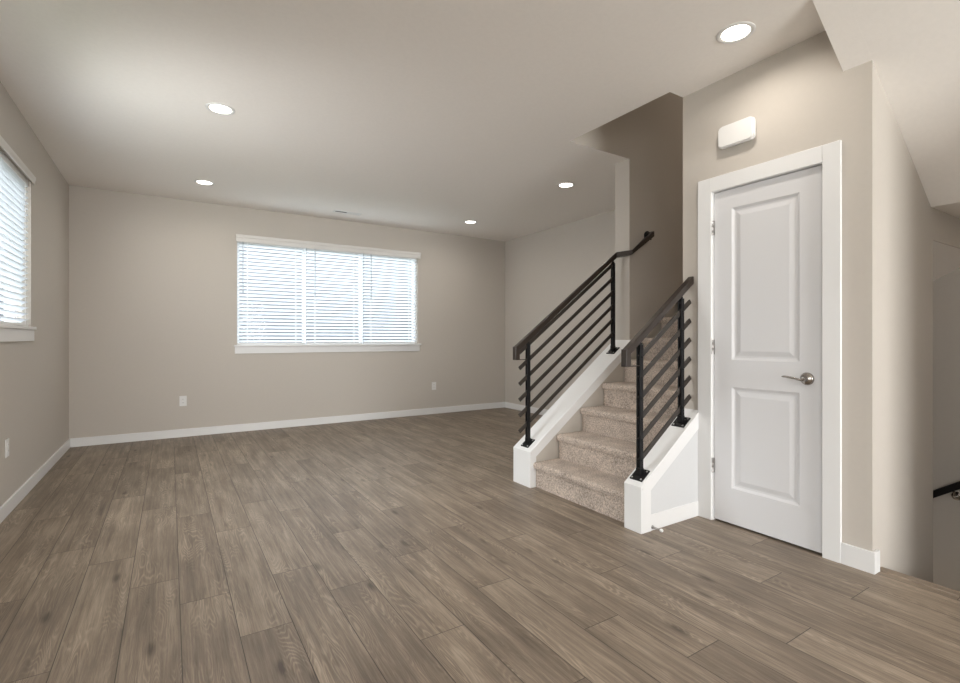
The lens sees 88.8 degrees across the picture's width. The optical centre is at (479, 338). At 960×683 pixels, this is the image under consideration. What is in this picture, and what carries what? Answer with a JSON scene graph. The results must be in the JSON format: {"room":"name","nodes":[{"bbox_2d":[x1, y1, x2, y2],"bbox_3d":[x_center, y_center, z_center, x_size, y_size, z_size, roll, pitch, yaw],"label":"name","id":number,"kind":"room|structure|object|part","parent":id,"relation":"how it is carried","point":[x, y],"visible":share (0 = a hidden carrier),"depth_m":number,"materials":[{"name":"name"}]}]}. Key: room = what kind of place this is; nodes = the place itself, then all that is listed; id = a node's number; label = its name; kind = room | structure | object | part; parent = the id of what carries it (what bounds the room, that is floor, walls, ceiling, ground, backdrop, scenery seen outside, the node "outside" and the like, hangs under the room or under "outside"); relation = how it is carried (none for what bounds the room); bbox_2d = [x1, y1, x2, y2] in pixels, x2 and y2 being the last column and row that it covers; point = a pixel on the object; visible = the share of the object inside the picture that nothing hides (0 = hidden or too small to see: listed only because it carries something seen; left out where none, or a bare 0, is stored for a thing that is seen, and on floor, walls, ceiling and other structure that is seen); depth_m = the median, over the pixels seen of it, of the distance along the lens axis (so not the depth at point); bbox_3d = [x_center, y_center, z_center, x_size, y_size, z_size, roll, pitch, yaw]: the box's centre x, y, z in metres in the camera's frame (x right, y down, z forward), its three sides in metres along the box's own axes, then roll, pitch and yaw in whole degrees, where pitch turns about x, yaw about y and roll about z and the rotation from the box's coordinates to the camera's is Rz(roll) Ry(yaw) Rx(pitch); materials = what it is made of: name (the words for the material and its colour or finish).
{"room":"empty living room","nodes":[
{"label":"empty living room","id":0,"kind":"room"},
{"bbox_2d":[0,82,68,506],"bbox_3d":[-1.531,-0.231,0.610,0.150,2.740,10.568,0,0,-32],"label":"wall","id":1,"kind":"structure","parent":0,"point":[34,375],"depth_m":3.88,"materials":[{"name":"beige paint"}]},
{"bbox_2d":[5,438,8,457],"bbox_3d":[-3.058,0.709,3.169,0.009,0.116,0.072,0,0,-32],"label":"wall outlet","id":2,"kind":"object","parent":1,"relation":"attached to","point":[6,440],"visible":1,"depth_m":3.15,"materials":[{"name":"white plastic"}]},
{"bbox_2d":[0,150,28,325],"bbox_3d":[-3.119,-0.644,3.193,0.050,1.105,1.192,0,0,-32],"label":"window blind","id":3,"kind":"object","parent":1,"relation":"attached to","point":[13,183],"visible":0.96,"depth_m":3.38,"materials":[{"name":"white plastic"}]},
{"bbox_3d":[-3.118,-0.100,3.193,0.044,0.018,1.192,0,0,-32],"label":"rail","id":4,"kind":"part","parent":3,"relation":"part of","materials":[{"name":"white plastic"}]},
{"bbox_2d":[0,135,35,184],"bbox_3d":[-2.751,-1.207,2.700,0.022,0.055,2.505,0,0,-32],"label":"blind valance","id":5,"kind":"object","parent":1,"relation":"attached to","point":[3,143],"visible":1,"depth_m":3.30,"materials":[{"name":"white"}]},
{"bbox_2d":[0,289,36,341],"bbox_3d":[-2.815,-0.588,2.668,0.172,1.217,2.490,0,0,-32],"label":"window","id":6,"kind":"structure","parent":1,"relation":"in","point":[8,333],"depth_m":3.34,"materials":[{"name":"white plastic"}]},
{"bbox_3d":[-2.863,-0.634,2.638,0.060,1.125,2.420,0,0,-32],"label":"frame","id":7,"kind":"part","parent":6,"relation":"part of","materials":[{"name":"white plastic"}]},
{"bbox_3d":[-2.790,-0.076,2.684,0.112,0.022,2.490,0,0,-32],"label":"sill","id":8,"kind":"part","parent":6,"relation":"part of","materials":[{"name":"white paint"}]},
{"bbox_2d":[0,439,69,523],"bbox_3d":[-1.502,1.093,0.717,0.014,0.092,10.418,0,0,-32],"label":"baseboard","id":9,"kind":"structure","parent":1,"relation":"attached to","point":[17,497],"depth_m":3.65,"materials":[{"name":"white paint"}]},
{"bbox_2d":[69,185,504,438],"bbox_3d":[-1.980,-0.231,6.668,5.872,2.740,0.150,0,0,-32],"label":"wall","id":10,"kind":"structure","parent":0,"point":[153,279],"depth_m":5.83,"materials":[{"name":"beige paint"}]},
{"bbox_2d":[179,396,186,405],"bbox_3d":[-3.430,0.724,5.656,0.072,0.116,0.009,0,0,-32],"label":"wall outlet","id":11,"kind":"object","parent":10,"relation":"attached to","point":[182,399],"visible":1,"depth_m":5.65,"materials":[{"name":"white plastic"}]},
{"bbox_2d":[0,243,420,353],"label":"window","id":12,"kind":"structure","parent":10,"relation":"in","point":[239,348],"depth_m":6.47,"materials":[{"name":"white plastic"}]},
{"bbox_2d":[237,241,304,343],"bbox_3d":[-2.628,-0.574,6.198,0.792,1.295,0.069,0,0,-32],"label":"window blind","id":13,"kind":"object","parent":12,"relation":"attached to","point":[245,244],"visible":0.98,"depth_m":6.19,"materials":[{"name":"white plastic"}]},
{"bbox_3d":[-2.875,-0.557,6.053,0.005,1.249,0.049,0,0,-32],"label":"ladder cord","id":14,"kind":"part","parent":13,"relation":"part of","materials":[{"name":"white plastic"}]},
{"bbox_3d":[-2.633,0.065,6.206,0.792,0.018,0.044,0,0,-32],"label":"rail","id":15,"kind":"part","parent":13,"relation":"part of","materials":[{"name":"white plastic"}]},
{"bbox_3d":[-2.392,-0.557,6.359,0.005,1.249,0.049,0,0,-32],"label":"ladder cord","id":16,"kind":"part","parent":13,"relation":"part of","materials":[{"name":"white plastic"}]},
{"bbox_3d":[-1.948,0.089,6.620,2.480,0.022,0.135,0,0,-32],"label":"sill","id":17,"kind":"part","parent":12,"relation":"part of","materials":[{"name":"white paint"}]},
{"bbox_2d":[306,248,361,343],"bbox_3d":[-1.960,-0.574,6.621,0.746,1.295,0.069,0,0,-32],"label":"window blind","id":18,"kind":"object","parent":12,"relation":"attached to","point":[309,250],"visible":0.97,"depth_m":6.62,"materials":[{"name":"white plastic"}]},
{"bbox_3d":[-2.187,-0.557,6.488,0.005,1.249,0.049,0,0,-32],"label":"ladder cord","id":19,"kind":"part","parent":18,"relation":"part of","materials":[{"name":"white fabric"}]},
{"bbox_3d":[-1.965,0.065,6.629,0.746,0.018,0.044,0,0,-32],"label":"rail","id":20,"kind":"part","parent":18,"relation":"part of","materials":[{"name":"white plastic"}]},
{"bbox_3d":[-1.743,-0.557,6.769,0.005,1.249,0.049,0,0,-32],"label":"ladder cord","id":21,"kind":"part","parent":18,"relation":"part of","materials":[{"name":"white fabric"}]},
{"bbox_2d":[363,253,416,343],"bbox_3d":[-1.285,-0.574,7.048,0.807,1.295,0.069,0,0,-32],"label":"window blind","id":22,"kind":"object","parent":12,"relation":"attached to","point":[365,256],"visible":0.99,"depth_m":7.05,"materials":[{"name":"white plastic"}]},
{"bbox_3d":[-1.538,-0.557,6.899,0.005,1.249,0.049,0,0,-32],"label":"ladder cord","id":23,"kind":"part","parent":22,"relation":"part of","materials":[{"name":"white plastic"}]},
{"bbox_3d":[-1.290,0.065,7.056,0.807,0.018,0.044,0,0,-32],"label":"rail","id":24,"kind":"part","parent":22,"relation":"part of","materials":[{"name":"white plastic"}]},
{"bbox_2d":[70,402,504,446],"bbox_3d":[-1.930,1.093,6.602,5.558,0.092,0.014,0,0,-32],"label":"baseboard","id":25,"kind":"structure","parent":10,"relation":"attached to","point":[143,436],"depth_m":6.11,"materials":[{"name":"white paint"}]},
{"bbox_2d":[236,234,420,258],"bbox_3d":[-1.920,-1.219,6.586,2.450,0.088,0.052,0,0,-32],"label":"blind valance","id":26,"kind":"object","parent":10,"relation":"attached to","point":[239,237],"visible":1,"depth_m":6.47,"materials":[{"name":"white"}]},
{"bbox_2d":[432,382,435,389],"bbox_3d":[-0.694,0.719,7.388,0.072,0.116,0.009,0,0,-32],"label":"wall outlet","id":27,"kind":"object","parent":10,"relation":"attached to","point":[433,383],"visible":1,"depth_m":7.38,"materials":[{"name":"white plastic"}]},
{"bbox_2d":[0,0,824,240],"bbox_3d":[1.552,-1.751,2.650,7.543,0.300,10.718,0,0,-32],"label":"ceiling","id":28,"kind":"structure","parent":0,"point":[437,116],"depth_m":3.16,"materials":[{"name":"paint"}]},
{"bbox_2d":[194,180,214,185],"bbox_3d":[-2.831,-1.599,5.031,0.184,0.006,0.184,0,0,-32],"label":"recessed light","id":29,"kind":"object","parent":28,"relation":"in","point":[201,182],"visible":1,"depth_m":5.02,"materials":[{"name":"white"}]},
{"bbox_2d":[205,103,234,114],"bbox_3d":[-1.812,-1.599,3.418,0.184,0.006,0.184,0,0,-32],"label":"recessed light","id":30,"kind":"object","parent":28,"relation":"in","point":[218,108],"visible":1,"depth_m":3.41,"materials":[{"name":"white plastic"}]},
{"bbox_2d":[333,210,361,215],"bbox_3d":[-1.686,-1.599,6.235,0.350,0.004,0.110,0,0,-32],"label":"ceiling vent","id":31,"kind":"object","parent":28,"relation":"in","point":[337,211],"visible":1,"depth_m":6.22,"materials":[{"name":"white plastic"}]},
{"bbox_2d":[464,220,476,223],"bbox_3d":[-0.131,-1.599,6.740,0.184,0.006,0.184,0,0,-32],"label":"recessed light","id":32,"kind":"object","parent":28,"relation":"in","point":[468,221],"visible":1,"depth_m":6.75,"materials":[{"name":"white"}]},
{"bbox_2d":[557,182,574,187],"bbox_3d":[0.898,-1.599,5.114,0.184,0.006,0.184,0,0,-32],"label":"recessed light","id":33,"kind":"object","parent":28,"relation":"in","point":[564,184],"visible":1,"depth_m":5.12,"materials":[{"name":"white"}]},
{"bbox_2d":[716,21,755,43],"bbox_3d":[1.340,-1.599,2.567,0.184,0.006,0.184,0,0,-32],"label":"recessed light","id":34,"kind":"object","parent":28,"relation":"in","point":[739,31],"visible":1,"depth_m":2.56,"materials":[{"name":"white plastic"}]},
{"bbox_2d":[0,407,959,682],"bbox_3d":[0.846,1.264,2.203,5.872,0.250,10.718,0,0,-32],"label":"floor","id":35,"kind":"structure","parent":0,"point":[408,549],"depth_m":2.28,"materials":[{"name":"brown wood"}]},
{"bbox_2d":[533,302,677,521],"bbox_3d":[2.352,-0.385,4.432,4.027,3.048,0.912,0,0,-32],"label":"staircase","id":36,"kind":"structure","parent":35,"relation":"on","point":[593,465],"depth_m":3.63,"materials":[{"name":"beige carpet"}]},
{"bbox_2d":[624,408,698,533],"bbox_3d":[1.142,0.801,3.050,0.568,0.675,0.127,0,0,-32],"label":"wall","id":37,"kind":"structure","parent":35,"relation":"on","point":[668,495],"depth_m":3.00,"materials":[{"name":"paint"}]},
{"bbox_2d":[621,276,693,481],"bbox_3d":[1.110,0.221,3.030,0.639,1.249,0.090,0,0,-32],"label":"stair railing","id":38,"kind":"object","parent":37,"relation":"on","point":[640,473],"visible":1,"depth_m":3.02,"materials":[{"name":"black metal"}]},
{"bbox_3d":[0.957,0.421,2.934,0.032,0.790,0.032,0,0,-32],"label":"post","id":39,"kind":"part","parent":38,"relation":"part of","materials":[{"name":"black metal"}]},
{"bbox_3d":[0.957,0.816,2.934,0.077,0.057,0.090,0,0,-32],"label":"plate","id":40,"kind":"part","parent":38,"relation":"part of","materials":[{"name":"black paint"}]},
{"bbox_3d":[1.110,-0.118,3.030,0.639,0.570,0.042,0,0,-32],"label":"handrail","id":41,"kind":"part","parent":38,"relation":"part of","materials":[{"name":"brown metal"}]},
{"bbox_3d":[1.290,0.134,3.145,0.032,0.804,0.032,0,0,-32],"label":"post","id":42,"kind":"part","parent":38,"relation":"part of","materials":[{"name":"black metal"}]},
{"bbox_3d":[1.290,0.536,3.144,0.077,0.057,0.090,0,0,-32],"label":"plate","id":43,"kind":"part","parent":38,"relation":"part of","materials":[{"name":"black paint"}]},
{"bbox_3d":[1.150,0.812,3.055,0.550,0.654,0.113,0,0,-32],"label":"wall panel","id":44,"kind":"part","parent":37,"relation":"part of","materials":[{"name":"paint"}]},
{"bbox_3d":[1.211,1.091,3.024,0.480,0.096,0.005,0,0,-32],"label":"baseboard","id":45,"kind":"part","parent":37,"relation":"part of","materials":[{"name":"white paint"}]},
{"bbox_2d":[513,92,682,487],"bbox_3d":[2.092,-1.511,4.934,4.188,5.300,0.216,0,0,-32],"label":"wall","id":46,"kind":"structure","parent":0,"point":[648,184],"depth_m":4.44,"materials":[{"name":"beige paint"}]},
{"bbox_2d":[513,231,653,447],"bbox_3d":[0.910,-0.068,4.157,1.509,1.832,0.180,0,0,-28],"label":"stair railing","id":47,"kind":"object","parent":46,"relation":"on","point":[524,344],"visible":1,"depth_m":4.04,"materials":[{"name":"black metal"}]},
{"bbox_3d":[0.376,0.424,3.841,0.032,0.788,0.032,0,0,-32],"label":"post","id":48,"kind":"part","parent":47,"relation":"part of","materials":[{"name":"black metal"}]},
{"bbox_3d":[0.376,0.819,3.841,0.076,0.059,0.090,0,0,-32],"label":"plate","id":49,"kind":"part","parent":47,"relation":"part of","materials":[{"name":"black paint"}]},
{"bbox_3d":[0.917,-0.403,4.113,1.471,1.139,0.162,0,0,-32],"label":"handrail","id":50,"kind":"part","parent":47,"relation":"part of","materials":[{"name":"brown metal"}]},
{"bbox_3d":[1.182,-0.286,4.352,0.032,0.788,0.032,0,0,-32],"label":"post","id":51,"kind":"part","parent":47,"relation":"part of","materials":[{"name":"black metal"}]},
{"bbox_3d":[1.182,0.108,4.352,0.076,0.059,0.090,0,0,-32],"label":"plate","id":52,"kind":"part","parent":47,"relation":"part of","materials":[{"name":"black paint"}]},
{"bbox_3d":[0.815,0.587,4.125,1.130,1.104,0.202,0,0,-32],"label":"wall panel","id":53,"kind":"part","parent":46,"relation":"part of","materials":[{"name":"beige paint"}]},
{"bbox_2d":[505,210,959,591],"bbox_3d":[2.293,0.869,5.267,0.150,4.940,6.788,0,0,-32],"label":"wall","id":54,"kind":"structure","parent":0,"point":[543,268],"depth_m":6.51,"materials":[{"name":"beige paint"}]},
{"bbox_2d":[505,402,547,414],"bbox_3d":[1.341,1.093,6.617,0.014,0.092,3.460,0,0,-32],"label":"baseboard","id":55,"kind":"structure","parent":54,"relation":"attached to","point":[507,404],"depth_m":7.71,"materials":[{"name":"white paint"}]},
{"bbox_2d":[933,481,959,500],"bbox_3d":[3.300,1.063,3.449,0.092,0.922,1.200,0,0,-32],"label":"wall handrail","id":56,"kind":"object","parent":54,"relation":"attached to","point":[955,486],"visible":0.42,"depth_m":3.43,"materials":[{"name":"black paint"}]},
{"bbox_2d":[683,31,881,566],"bbox_3d":[1.675,-0.231,2.847,0.114,2.740,1.040,0,0,-32],"label":"wall","id":57,"kind":"structure","parent":0,"point":[800,97],"depth_m":2.48,"materials":[{"name":"beige paint"}]},
{"bbox_2d":[718,116,755,148],"bbox_3d":[1.533,-1.222,2.923,0.045,0.134,0.220,0,0,-32],"label":"door chime","id":58,"kind":"object","parent":57,"relation":"attached to","point":[743,130],"visible":1,"depth_m":2.90,"materials":[{"name":"white plastic"}]},
{"bbox_2d":[698,140,841,562],"bbox_3d":[1.652,0.067,2.837,0.165,2.143,0.793,0,0,-32],"label":"door","id":59,"kind":"structure","parent":57,"relation":"in","point":[770,232],"depth_m":2.77,"materials":[{"name":"white paint"}]},
{"bbox_3d":[1.686,0.216,2.648,0.020,0.025,0.105,0,0,-32],"label":"lever","id":60,"kind":"part","parent":59,"relation":"part of","materials":[{"name":"silver metal"}]},
{"bbox_3d":[1.732,0.217,2.611,0.054,0.068,0.068,0,0,-32],"label":"handle","id":61,"kind":"part","parent":59,"relation":"part of","materials":[{"name":"silver metal"}]},
{"bbox_2d":[841,542,879,574],"bbox_3d":[1.889,1.086,2.434,0.064,0.105,0.142,0,0,-32],"label":"baseboard","id":62,"kind":"structure","parent":57,"relation":"attached to","point":[862,559],"depth_m":2.41,"materials":[{"name":"white paint"}]},
{"bbox_2d":[880,567,959,597],"bbox_3d":[2.248,1.150,1.979,0.054,0.037,1.040,0,0,-32],"label":"trim","id":63,"kind":"structure","parent":57,"relation":"attached to","point":[882,569],"depth_m":2.28,"materials":[{"name":"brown wood"}]},
{"bbox_2d":[812,0,959,218],"bbox_3d":[2.768,-1.177,2.381,2.134,0.848,1.162,0,0,-32],"label":"ceiling","id":64,"kind":"structure","parent":0,"point":[913,46],"depth_m":2.34,"materials":[{"name":"paint"}]},
{"bbox_2d":[882,85,959,582],"bbox_3d":[2.467,0.869,3.277,1.684,4.940,0.920,0,0,-32],"label":"wall","id":65,"kind":"structure","parent":0,"point":[910,225],"depth_m":2.61,"materials":[{"name":"beige paint"}]},
{"bbox_2d":[933,241,959,280],"bbox_3d":[2.773,-0.292,3.471,0.958,0.547,0.920,0,0,-32],"label":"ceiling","id":66,"kind":"structure","parent":0,"point":[946,258],"depth_m":3.20,"materials":[{"name":"paint"}]}
]}

